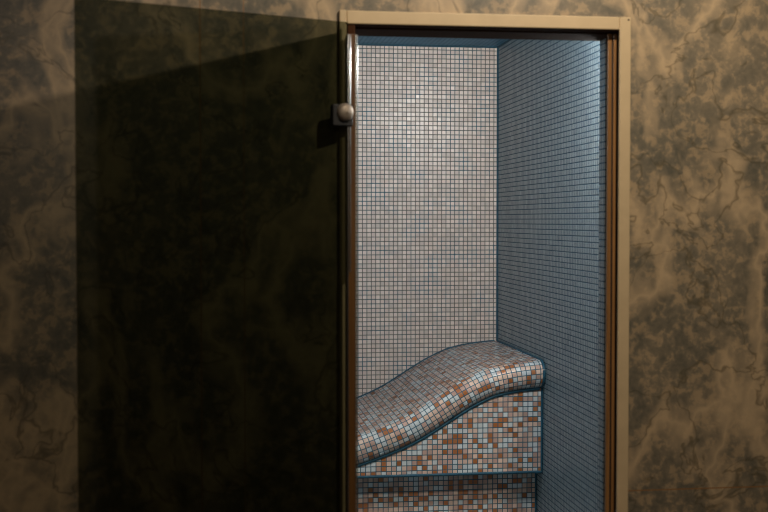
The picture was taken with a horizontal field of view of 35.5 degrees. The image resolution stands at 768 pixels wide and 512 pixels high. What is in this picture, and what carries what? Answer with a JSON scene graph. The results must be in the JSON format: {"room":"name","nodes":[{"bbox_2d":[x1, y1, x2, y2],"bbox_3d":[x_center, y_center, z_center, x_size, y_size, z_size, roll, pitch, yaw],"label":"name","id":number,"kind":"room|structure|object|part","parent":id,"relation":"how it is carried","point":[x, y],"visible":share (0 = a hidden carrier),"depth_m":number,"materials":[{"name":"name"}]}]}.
{"room":"spa","nodes":[
{"label":"spa","id":0,"kind":"room"},
{"bbox_2d":[0,0,767,511],"bbox_3d":[-0.342,-0.152,3.566,5.500,2.950,0.125,0,2,-8],"label":"wall","id":1,"kind":"structure","parent":0,"point":[698,424],"depth_m":3.67,"materials":[{"name":"brown stone"}]},
{"bbox_2d":[74,0,353,511],"bbox_3d":[-0.441,0.323,3.311,0.810,1.992,0.040,-1,2,-30],"label":"door","id":2,"kind":"structure","parent":1,"relation":"in","point":[211,145],"depth_m":3.29,"materials":[{"name":"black glass"}]},
{"bbox_2d":[339,10,630,511],"bbox_3d":[0.296,0.298,3.684,0.886,2.043,0.211,0,2,-8],"label":"door frame","id":3,"kind":"structure","parent":1,"relation":"attached to","point":[360,23],"depth_m":3.64,"materials":[{"name":"beige paint"}]},
{"bbox_3d":[-0.120,0.302,3.541,0.022,2.043,0.013,0,2,-8],"label":"casing","id":4,"kind":"part","parent":3,"relation":"part of","materials":[{"name":"beige paint"}]},
{"bbox_3d":[0.301,-0.701,3.570,0.828,0.038,0.012,0,2,-8],"label":"casing","id":5,"kind":"part","parent":3,"relation":"part of","materials":[{"name":"beige paint"}]},
{"bbox_2d":[597,38,606,511],"bbox_3d":[-0.045,0.123,3.707,2.046,2.392,0.055,0,2,-8],"label":"lining","id":6,"kind":"object","parent":3,"relation":"attached to","point":[603,43],"visible":0.08,"depth_m":3.80,"materials":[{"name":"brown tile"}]},
{"bbox_3d":[0.729,0.299,3.659,0.036,2.042,0.012,0,2,-8],"label":"casing","id":7,"kind":"part","parent":3,"relation":"part of","materials":[{"name":"beige paint"}]},
{"bbox_2d":[356,45,496,396],"bbox_3d":[-0.352,0.066,5.927,2.046,2.412,0.100,0,2,-8],"label":"wall","id":8,"kind":"structure","parent":0,"point":[426,117],"depth_m":5.94,"materials":[{"name":"tile"}]},
{"bbox_2d":[356,39,511,340],"bbox_3d":[-0.194,0.138,4.809,1.848,2.296,2.169,0,2,-8],"label":"trim","id":9,"kind":"structure","parent":8,"relation":"attached to","point":[507,41],"depth_m":5.97,"materials":[{"name":"teal tile"}]},
{"bbox_2d":[356,36,508,45],"bbox_3d":[-0.197,-1.056,4.771,1.846,0.100,2.165,0,2,-8],"label":"ceiling","id":10,"kind":"structure","parent":0,"point":[359,39],"depth_m":5.80,"materials":[{"name":"blue tile"}]},
{"bbox_2d":[498,39,599,511],"bbox_3d":[0.767,0.096,4.939,0.100,2.412,2.165,0,2,-8],"label":"wall","id":11,"kind":"structure","parent":0,"point":[549,90],"depth_m":4.98,"materials":[{"name":"blue tile"}]},
{"bbox_3d":[-0.197,1.335,4.843,1.846,0.100,2.165,0,2,-8],"label":"floor","id":12,"kind":"structure","parent":0,"visible":0},
{"bbox_2d":[356,340,545,511],"bbox_3d":[-0.283,0.851,5.454,1.844,0.832,0.902,0,2,-8],"label":"lounger","id":13,"kind":"object","parent":12,"relation":"on","point":[460,429],"visible":0.48,"depth_m":5.17,"materials":[{"name":"tile"}]},
{"bbox_3d":[-0.286,0.742,5.475,1.844,0.366,0.852,0,2,-8],"label":"panel","id":14,"kind":"part","parent":13,"relation":"part of","materials":[{"name":"tile"}]}
]}

